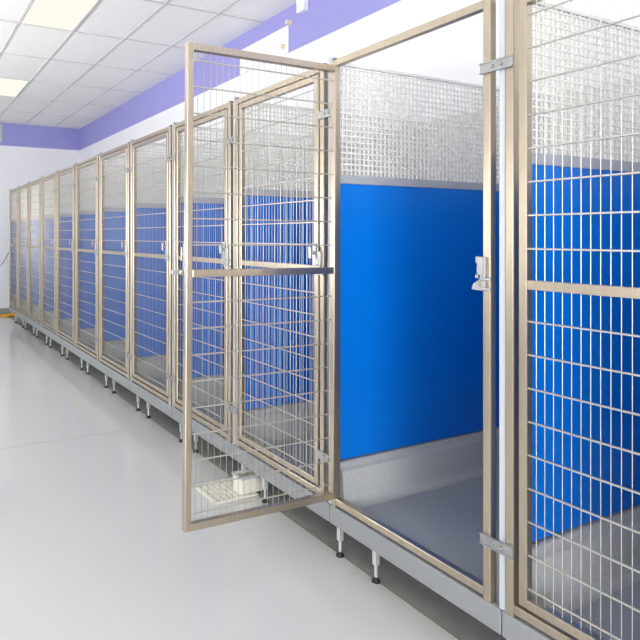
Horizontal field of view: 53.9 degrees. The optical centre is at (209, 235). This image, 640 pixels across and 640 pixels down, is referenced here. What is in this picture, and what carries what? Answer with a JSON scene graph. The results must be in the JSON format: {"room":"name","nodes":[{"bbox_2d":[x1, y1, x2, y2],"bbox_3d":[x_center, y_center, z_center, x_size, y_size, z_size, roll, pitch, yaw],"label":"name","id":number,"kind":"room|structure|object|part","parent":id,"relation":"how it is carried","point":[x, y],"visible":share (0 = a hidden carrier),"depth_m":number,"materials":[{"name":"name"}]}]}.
{"room":"indoor dog kennel","nodes":[
{"label":"indoor dog kennel","id":0,"kind":"room"},
{"bbox_2d":[0,123,79,307],"bbox_3d":[-5.085,-0.320,10.457,6.070,3.440,0.150,0,0,-27],"label":"wall","id":1,"kind":"structure","parent":0,"point":[19,166],"depth_m":11.24,"materials":[{"name":"white paint"}]},
{"bbox_2d":[0,124,1,141],"bbox_3d":[-4.005,-1.850,10.914,0.600,0.320,0.020,0,0,-27],"label":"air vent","id":2,"kind":"object","parent":1,"relation":"in","point":[0,124],"visible":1,"depth_m":11.03,"materials":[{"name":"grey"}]},
{"bbox_2d":[0,308,11,313],"bbox_3d":[-5.048,1.350,10.384,5.770,0.100,0.012,0,0,-27],"label":"baseboard","id":3,"kind":"structure","parent":1,"relation":"attached to","point":[2,310],"depth_m":11.06,"materials":[{"name":"grey"}]},
{"bbox_2d":[0,0,295,128],"bbox_3d":[-1.464,-2.090,3.379,6.170,0.100,16.150,0,0,-27],"label":"ceiling","id":4,"kind":"structure","parent":0,"point":[115,18],"depth_m":6.68,"materials":[{"name":"tile"}]},
{"bbox_2d":[0,77,30,96],"bbox_3d":[-2.820,-2.034,8.386,0.530,0.011,1.080,0,0,-27],"label":"recessed light","id":5,"kind":"object","parent":4,"relation":"in","point":[9,87],"visible":1,"depth_m":8.34,"materials":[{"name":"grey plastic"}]},
{"bbox_2d":[19,0,100,31],"bbox_3d":[-1.345,-2.034,5.501,0.530,0.011,1.080,0,0,-27],"label":"recessed light","id":6,"kind":"object","parent":4,"relation":"in","point":[66,15],"visible":1,"depth_m":5.60,"materials":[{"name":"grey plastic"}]},
{"bbox_2d":[0,0,264,128],"bbox_3d":[-1.464,-2.037,3.379,5.770,0.006,15.750,0,0,-27],"label":"trim","id":7,"kind":"structure","parent":4,"relation":"attached to","point":[167,1],"depth_m":6.80,"materials":[{"name":"grey metal"}]},
{"bbox_2d":[0,313,505,639],"bbox_3d":[-1.464,1.450,3.379,6.170,0.100,16.150,0,0,-27],"label":"floor","id":8,"kind":"structure","parent":0,"point":[94,545],"depth_m":2.76,"materials":[{"name":"grey concrete"}]},
{"bbox_2d":[0,313,17,316],"bbox_3d":[-3.506,1.371,10.730,0.334,0.058,0.284,0,0,-27],"label":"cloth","id":9,"kind":"object","parent":8,"relation":"on","point":[9,314],"visible":0.74,"depth_m":10.65,"materials":[{"name":"yellow fabric"}]},
{"bbox_2d":[9,187,53,327],"bbox_3d":[-2.478,0.317,10.028,1.493,2.166,0.897,0,0,-27],"label":"kennel","id":10,"kind":"object","parent":8,"relation":"on","point":[13,224],"visible":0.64,"depth_m":10.02,"materials":[{"name":"beige metal"}]},
{"bbox_3d":[-3.111,0.201,9.737,0.028,1.893,0.787,0,0,-27],"label":"frame","id":11,"kind":"part","parent":10,"relation":"part of","materials":[{"name":"metal"}]},
{"bbox_2d":[9,295,17,315],"bbox_3d":[-2.477,1.095,10.047,1.440,0.259,0.834,0,0,-27],"label":"tray","id":12,"kind":"object","parent":10,"relation":"on","point":[13,299],"depth_m":9.77,"materials":[{"name":"grey metal"}]},
{"bbox_3d":[-2.653,0.367,10.428,1.406,1.194,0.016,0,0,-27],"label":"partition panel","id":13,"kind":"part","parent":10,"relation":"part of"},
{"bbox_2d":[18,183,93,334],"bbox_3d":[-2.096,0.317,9.281,1.493,2.166,0.897,0,0,-27],"label":"kennel","id":14,"kind":"object","parent":8,"relation":"on","point":[23,191],"visible":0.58,"depth_m":9.00,"materials":[{"name":"metal"}]},
{"bbox_3d":[-2.730,0.201,8.990,0.028,1.893,0.787,0,0,-27],"label":"frame","id":15,"kind":"part","parent":14,"relation":"part of","materials":[{"name":"metal"}]},
{"bbox_2d":[18,304,38,322],"bbox_3d":[-2.095,1.095,9.301,1.440,0.259,0.834,0,0,-27],"label":"tray","id":16,"kind":"object","parent":14,"relation":"on","point":[23,309],"depth_m":8.93,"materials":[{"name":"grey metal"}]},
{"bbox_2d":[2,425,155,448],"bbox_3d":[-0.936,1.400,0.824,4.385,0.001,6.124,0,0,-27],"label":"trim","id":17,"kind":"structure","parent":8,"relation":"on","point":[155,425],"depth_m":4.26,"materials":[{"name":"grey"}]},
{"bbox_2d":[28,178,142,344],"bbox_3d":[-1.714,0.317,8.535,1.493,2.166,0.897,0,0,-27],"label":"kennel","id":18,"kind":"object","parent":8,"relation":"on","point":[34,319],"visible":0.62,"depth_m":8.53,"materials":[{"name":"metal"}]},
{"bbox_2d":[28,305,40,330],"bbox_3d":[-1.713,1.095,8.554,1.440,0.259,0.834,0,0,-27],"label":"tray","id":19,"kind":"object","parent":18,"relation":"on","point":[34,319],"depth_m":8.34,"materials":[{"name":"grey metal"}]},
{"bbox_3d":[-2.348,0.201,8.243,0.028,1.893,0.787,0,0,-27],"label":"frame","id":20,"kind":"part","parent":18,"relation":"part of","materials":[{"name":"metal"}]},
{"bbox_3d":[-1.889,0.367,8.935,1.406,1.194,0.016,0,0,-27],"label":"partition panel","id":21,"kind":"part","parent":18,"relation":"part of","materials":[{"name":"blue plastic"}]},
{"bbox_2d":[41,171,142,355],"bbox_3d":[-1.332,0.317,7.788,1.493,2.166,0.897,0,0,-27],"label":"kennel","id":22,"kind":"object","parent":8,"relation":"on","point":[48,222],"visible":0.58,"depth_m":7.78,"materials":[{"name":"beige metal"}]},
{"bbox_3d":[-1.966,0.201,7.497,0.028,1.893,0.787,0,0,-27],"label":"frame","id":23,"kind":"part","parent":22,"relation":"part of","materials":[{"name":"metal"}]},
{"bbox_3d":[-1.508,0.367,8.189,1.406,1.194,0.016,0,0,-27],"label":"partition panel","id":24,"kind":"part","parent":22,"relation":"part of","materials":[{"name":"plastic"}]},
{"bbox_2d":[41,311,71,340],"bbox_3d":[-1.331,1.095,7.808,1.440,0.259,0.834,0,0,-27],"label":"tray","id":25,"kind":"object","parent":22,"relation":"on","point":[48,319],"depth_m":7.62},
{"bbox_2d":[56,164,195,369],"bbox_3d":[-0.950,0.317,7.042,1.493,2.166,0.897,0,0,-27],"label":"kennel","id":26,"kind":"object","parent":8,"relation":"on","point":[65,222],"visible":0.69,"depth_m":7.02,"materials":[{"name":"metal"}]},
{"bbox_3d":[-1.584,0.201,6.750,0.028,1.893,0.787,0,0,-27],"label":"frame","id":27,"kind":"part","parent":26,"relation":"part of","materials":[{"name":"metal"}]},
{"bbox_3d":[-1.126,0.367,7.442,1.406,1.194,0.016,0,0,-27],"label":"partition panel","id":28,"kind":"part","parent":26,"relation":"part of","materials":[{"name":"blue plastic"}]},
{"bbox_3d":[-1.125,-0.245,7.442,1.404,0.038,0.024,0,0,-27],"label":"cap rail","id":29,"kind":"part","parent":26,"relation":"part of","materials":[{"name":"grey metal"}]},
{"bbox_2d":[56,319,88,353],"bbox_3d":[-0.950,1.095,7.061,1.440,0.259,0.834,0,0,-27],"label":"tray","id":30,"kind":"object","parent":26,"relation":"on","point":[65,331],"depth_m":6.81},
{"bbox_2d":[75,154,218,387],"bbox_3d":[-0.569,0.317,6.295,1.493,2.166,0.897,0,0,-27],"label":"kennel","id":31,"kind":"object","parent":8,"relation":"on","point":[87,341],"visible":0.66,"depth_m":6.33,"materials":[{"name":"metal"}]},
{"bbox_3d":[-0.744,0.367,6.696,1.406,1.194,0.016,0,0,-27],"label":"partition panel","id":32,"kind":"part","parent":31,"relation":"part of","materials":[{"name":"blue plastic"}]},
{"bbox_3d":[-0.743,-0.245,6.696,1.404,0.038,0.024,0,0,-27],"label":"cap rail","id":33,"kind":"part","parent":31,"relation":"part of","materials":[{"name":"grey metal"}]},
{"bbox_3d":[-1.202,0.201,6.004,0.028,1.893,0.787,0,0,-27],"label":"frame","id":34,"kind":"part","parent":31,"relation":"part of","materials":[{"name":"metal"}]},
{"bbox_2d":[75,328,115,369],"bbox_3d":[-0.568,1.095,6.315,1.440,0.259,0.834,0,0,-27],"label":"tray","id":35,"kind":"object","parent":31,"relation":"on","point":[86,343],"depth_m":6.07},
{"bbox_2d":[99,142,271,410],"bbox_3d":[-0.187,0.317,5.548,1.493,2.166,0.897,0,0,-27],"label":"kennel","id":36,"kind":"object","parent":8,"relation":"on","point":[114,222],"visible":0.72,"depth_m":5.59,"materials":[{"name":"beige metal"}]},
{"bbox_3d":[-0.820,0.201,5.257,0.028,1.893,0.787,0,0,-27],"label":"frame","id":37,"kind":"part","parent":36,"relation":"part of","materials":[{"name":"metal"}]},
{"bbox_3d":[-0.362,0.367,5.949,1.406,1.194,0.016,0,0,-27],"label":"partition panel","id":38,"kind":"part","parent":36,"relation":"part of","materials":[{"name":"blue plastic"}]},
{"bbox_3d":[-0.361,-0.245,5.949,1.404,0.038,0.024,0,0,-27],"label":"cap rail","id":39,"kind":"part","parent":36,"relation":"part of","materials":[{"name":"grey metal"}]},
{"bbox_2d":[99,340,165,389],"bbox_3d":[-0.186,1.095,5.568,1.440,0.259,0.834,0,0,-27],"label":"tray","id":40,"kind":"object","parent":36,"relation":"on","point":[114,362],"depth_m":5.43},
{"bbox_3d":[-0.576,1.302,4.925,0.020,0.156,0.020,0,0,-27],"label":"leg","id":41,"kind":"part","parent":36,"relation":"part of","materials":[{"name":"silver metal"}]},
{"bbox_2d":[194,477,257,504],"bbox_3d":[0.083,1.394,3.362,0.260,0.012,0.260,0,0,-28],"label":"drain grate","id":42,"kind":"object","parent":8,"relation":"on","point":[212,492],"visible":0.64,"depth_m":3.32,"materials":[{"name":"beige plastic"}]},
{"bbox_2d":[233,469,263,494],"bbox_3d":[0.218,1.343,3.369,0.164,0.088,0.114,0,0,-27],"label":"plastic box","id":43,"kind":"object","parent":42,"relation":"on","point":[252,484],"visible":0.62,"depth_m":3.33,"materials":[{"name":"grey plastic"}]},
{"bbox_2d":[9,317,460,639],"bbox_3d":[-0.125,1.450,4.064,0.008,0.101,16.150,0,0,-27],"label":"trim","id":44,"kind":"structure","parent":8,"relation":"on","point":[9,317],"depth_m":2.78,"materials":[{"name":"beige"}]},
{"bbox_2d":[130,125,340,442],"bbox_3d":[0.195,0.317,4.802,1.493,2.166,0.897,0,0,-27],"label":"kennel","id":45,"kind":"object","parent":8,"relation":"on","point":[151,377],"visible":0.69,"depth_m":4.79,"materials":[{"name":"metal"}]},
{"bbox_3d":[-0.438,0.201,4.510,0.028,1.893,0.787,0,0,-27],"label":"frame","id":46,"kind":"part","parent":45,"relation":"part of","materials":[{"name":"metal"}]},
{"bbox_3d":[0.020,0.367,5.202,1.406,1.194,0.016,0,0,-27],"label":"partition panel","id":47,"kind":"part","parent":45,"relation":"part of","materials":[{"name":"blue plastic"}]},
{"bbox_3d":[0.021,-0.245,5.203,1.404,0.038,0.024,0,0,-27],"label":"cap rail","id":48,"kind":"part","parent":45,"relation":"part of","materials":[{"name":"grey metal"}]},
{"bbox_3d":[-0.265,0.951,4.128,0.012,0.034,0.116,0,0,-27],"label":"joining plate","id":49,"kind":"part","parent":45,"relation":"part of","materials":[{"name":"metal"}]},
{"bbox_3d":[-0.265,-0.526,4.128,0.012,0.034,0.116,0,0,-27],"label":"joining plate","id":50,"kind":"part","parent":45,"relation":"part of","materials":[{"name":"metal"}]},
{"bbox_2d":[130,355,221,417],"bbox_3d":[0.196,1.095,4.821,1.440,0.259,0.834,0,0,-27],"label":"tray","id":51,"kind":"object","parent":45,"relation":"on","point":[150,383],"depth_m":4.63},
{"bbox_3d":[-0.194,1.302,4.179,0.020,0.156,0.020,0,0,-27],"label":"leg","id":52,"kind":"part","parent":45,"relation":"part of","materials":[{"name":"silver metal"}]},
{"bbox_2d":[172,101,418,469],"bbox_3d":[0.577,0.317,4.055,1.493,2.166,0.897,0,0,-27],"label":"kennel","id":53,"kind":"object","parent":8,"relation":"on","point":[215,338],"visible":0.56,"depth_m":4.08,"materials":[{"name":"metal"}]},
{"bbox_3d":[0.402,0.367,4.456,1.406,1.194,0.016,0,0,-27],"label":"partition panel","id":54,"kind":"part","parent":53,"relation":"part of","materials":[{"name":"blue plastic"}]},
{"bbox_3d":[0.403,-0.245,4.456,1.404,0.038,0.024,0,0,-27],"label":"cap rail","id":55,"kind":"part","parent":53,"relation":"part of","materials":[{"name":"grey metal"}]},
{"bbox_3d":[-0.056,0.201,3.764,0.028,1.893,0.787,0,0,-27],"label":"frame","id":56,"kind":"part","parent":53,"relation":"part of","materials":[{"name":"metal"}]},
{"bbox_3d":[0.117,0.951,3.381,0.012,0.034,0.116,0,0,-27],"label":"joining plate","id":57,"kind":"part","parent":53,"relation":"part of","materials":[{"name":"metal"}]},
{"bbox_3d":[0.117,-0.526,3.381,0.012,0.034,0.116,0,0,-27],"label":"joining plate","id":58,"kind":"part","parent":53,"relation":"part of","materials":[{"name":"metal"}]},
{"bbox_2d":[173,374,310,457],"bbox_3d":[0.578,1.095,4.075,1.440,0.259,0.834,0,0,-27],"label":"tray","id":59,"kind":"object","parent":53,"relation":"on","point":[199,398],"depth_m":3.91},
{"bbox_2d":[233,63,543,557],"bbox_3d":[0.959,0.317,3.309,1.493,2.166,0.897,0,0,-27],"label":"kennel","id":60,"kind":"object","parent":8,"relation":"on","point":[244,206],"visible":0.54,"depth_m":3.37,"materials":[{"name":"beige metal"}]},
{"bbox_3d":[0.290,1.302,3.232,0.020,0.156,0.020,0,0,-27],"label":"leg","id":61,"kind":"part","parent":60,"relation":"part of","materials":[{"name":"silver metal"}]},
{"bbox_3d":[0.785,-0.245,3.710,1.404,0.038,0.024,0,0,-27],"label":"cap rail","id":62,"kind":"part","parent":60,"relation":"part of","materials":[{"name":"grey metal"}]},
{"bbox_3d":[0.326,0.201,3.017,0.028,1.893,0.787,0,0,-27],"label":"frame","id":63,"kind":"part","parent":60,"relation":"part of","materials":[{"name":"metal"}]},
{"bbox_3d":[0.784,0.367,3.709,1.406,1.194,0.016,0,0,-27],"label":"partition panel","id":64,"kind":"part","parent":60,"relation":"part of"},
{"bbox_3d":[0.498,0.951,2.635,0.012,0.034,0.116,0,0,-27],"label":"joining plate","id":65,"kind":"part","parent":60,"relation":"part of","materials":[{"name":"metal"}]},
{"bbox_3d":[0.498,-0.526,2.635,0.012,0.034,0.116,0,0,-27],"label":"joining plate","id":66,"kind":"part","parent":60,"relation":"part of","materials":[{"name":"metal"}]},
{"bbox_3d":[0.570,1.302,2.686,0.020,0.156,0.020,0,0,-27],"label":"leg","id":67,"kind":"part","parent":60,"relation":"part of","materials":[{"name":"silver metal"}]},
{"bbox_2d":[234,398,481,520],"bbox_3d":[0.960,1.095,3.328,1.440,0.259,0.834,0,0,-27],"label":"tray","id":68,"kind":"object","parent":60,"relation":"on","point":[258,458],"depth_m":3.22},
{"bbox_2d":[171,0,639,639],"bbox_3d":[1.027,0.317,2.401,2.198,2.166,0.897,0,0,-27],"label":"kennel","id":69,"kind":"object","parent":8,"relation":"on","point":[413,269],"visible":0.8,"depth_m":2.67,"materials":[{"name":"metal"}]},
{"bbox_3d":[0.672,1.302,2.485,0.020,0.156,0.020,0,0,-27],"label":"leg","id":70,"kind":"part","parent":69,"relation":"part of","materials":[{"name":"silver metal"}]},
{"bbox_3d":[0.708,0.201,2.271,0.028,1.893,0.787,0,0,-27],"label":"frame","id":71,"kind":"part","parent":69,"relation":"part of","materials":[{"name":"metal"}]},
{"bbox_2d":[330,427,503,634],"bbox_3d":[1.342,1.095,2.582,1.440,0.259,0.834,0,0,-27],"label":"tray","id":72,"kind":"object","parent":69,"relation":"on","point":[419,507],"depth_m":2.53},
{"bbox_3d":[1.166,0.367,2.962,1.406,1.194,0.016,0,0,-27],"label":"partition panel","id":73,"kind":"part","parent":69,"relation":"part of","materials":[{"name":"blue plastic"}]},
{"bbox_3d":[1.167,-0.245,2.963,1.404,0.038,0.024,0,0,-27],"label":"cap rail","id":74,"kind":"part","parent":69,"relation":"part of","materials":[{"name":"grey metal"}]},
{"bbox_3d":[0.880,0.951,1.888,0.012,0.034,0.116,0,0,-27],"label":"joining plate","id":75,"kind":"part","parent":69,"relation":"part of","materials":[{"name":"metal"}]},
{"bbox_3d":[0.880,-0.526,1.888,0.012,0.034,0.116,0,0,-27],"label":"joining plate","id":76,"kind":"part","parent":69,"relation":"part of","materials":[{"name":"metal"}]},
{"bbox_2d":[499,0,639,639],"bbox_3d":[1.723,0.317,1.815,1.493,2.166,0.897,0,0,-27],"label":"kennel","id":77,"kind":"object","parent":8,"relation":"on","point":[569,225],"visible":1,"depth_m":1.99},
{"bbox_3d":[1.089,0.201,1.524,0.028,1.893,0.787,0,0,-27],"label":"frame","id":78,"kind":"part","parent":77,"relation":"part of","materials":[{"name":"metal"}]},
{"bbox_2d":[502,504,639,639],"bbox_3d":[1.724,1.095,1.835,1.440,0.259,0.834,0,0,-27],"label":"tray","id":79,"kind":"object","parent":77,"relation":"on","point":[539,602],"depth_m":1.89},
{"bbox_3d":[1.548,0.367,2.216,1.406,1.194,0.016,0,0,-27],"label":"partition panel","id":80,"kind":"part","parent":77,"relation":"part of","materials":[{"name":"blue plastic"}]},
{"bbox_3d":[1.548,-0.245,2.216,1.404,0.038,0.024,0,0,-27],"label":"cap rail","id":81,"kind":"part","parent":77,"relation":"part of","materials":[{"name":"grey metal"}]},
{"bbox_2d":[80,0,639,209],"bbox_3d":[1.171,-0.320,4.727,0.150,3.440,15.750,0,0,-27],"label":"wall","id":82,"kind":"structure","parent":0,"point":[454,51],"depth_m":4.71,"materials":[{"name":"white paint"}]},
{"bbox_2d":[240,25,288,74],"bbox_3d":[0.487,-1.756,5.843,0.050,0.247,0.860,0,0,-27],"label":"access panel","id":83,"kind":"object","parent":82,"relation":"attached to","point":[276,43],"visible":0.84,"depth_m":5.72,"materials":[{"name":"white paint"}]},
{"bbox_2d":[285,20,291,25],"bbox_3d":[0.695,-1.895,5.444,0.045,0.052,0.052,0,0,-27],"label":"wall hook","id":84,"kind":"object","parent":82,"relation":"attached to","point":[288,22],"visible":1,"depth_m":5.43,"materials":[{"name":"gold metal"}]},
{"bbox_2d":[296,0,307,13],"bbox_3d":[0.790,-1.978,5.251,0.050,0.125,0.110,0,0,-27],"label":"box","id":85,"kind":"object","parent":82,"relation":"attached to","point":[301,5],"visible":1,"depth_m":5.23,"materials":[{"name":"white paint"}]}
]}

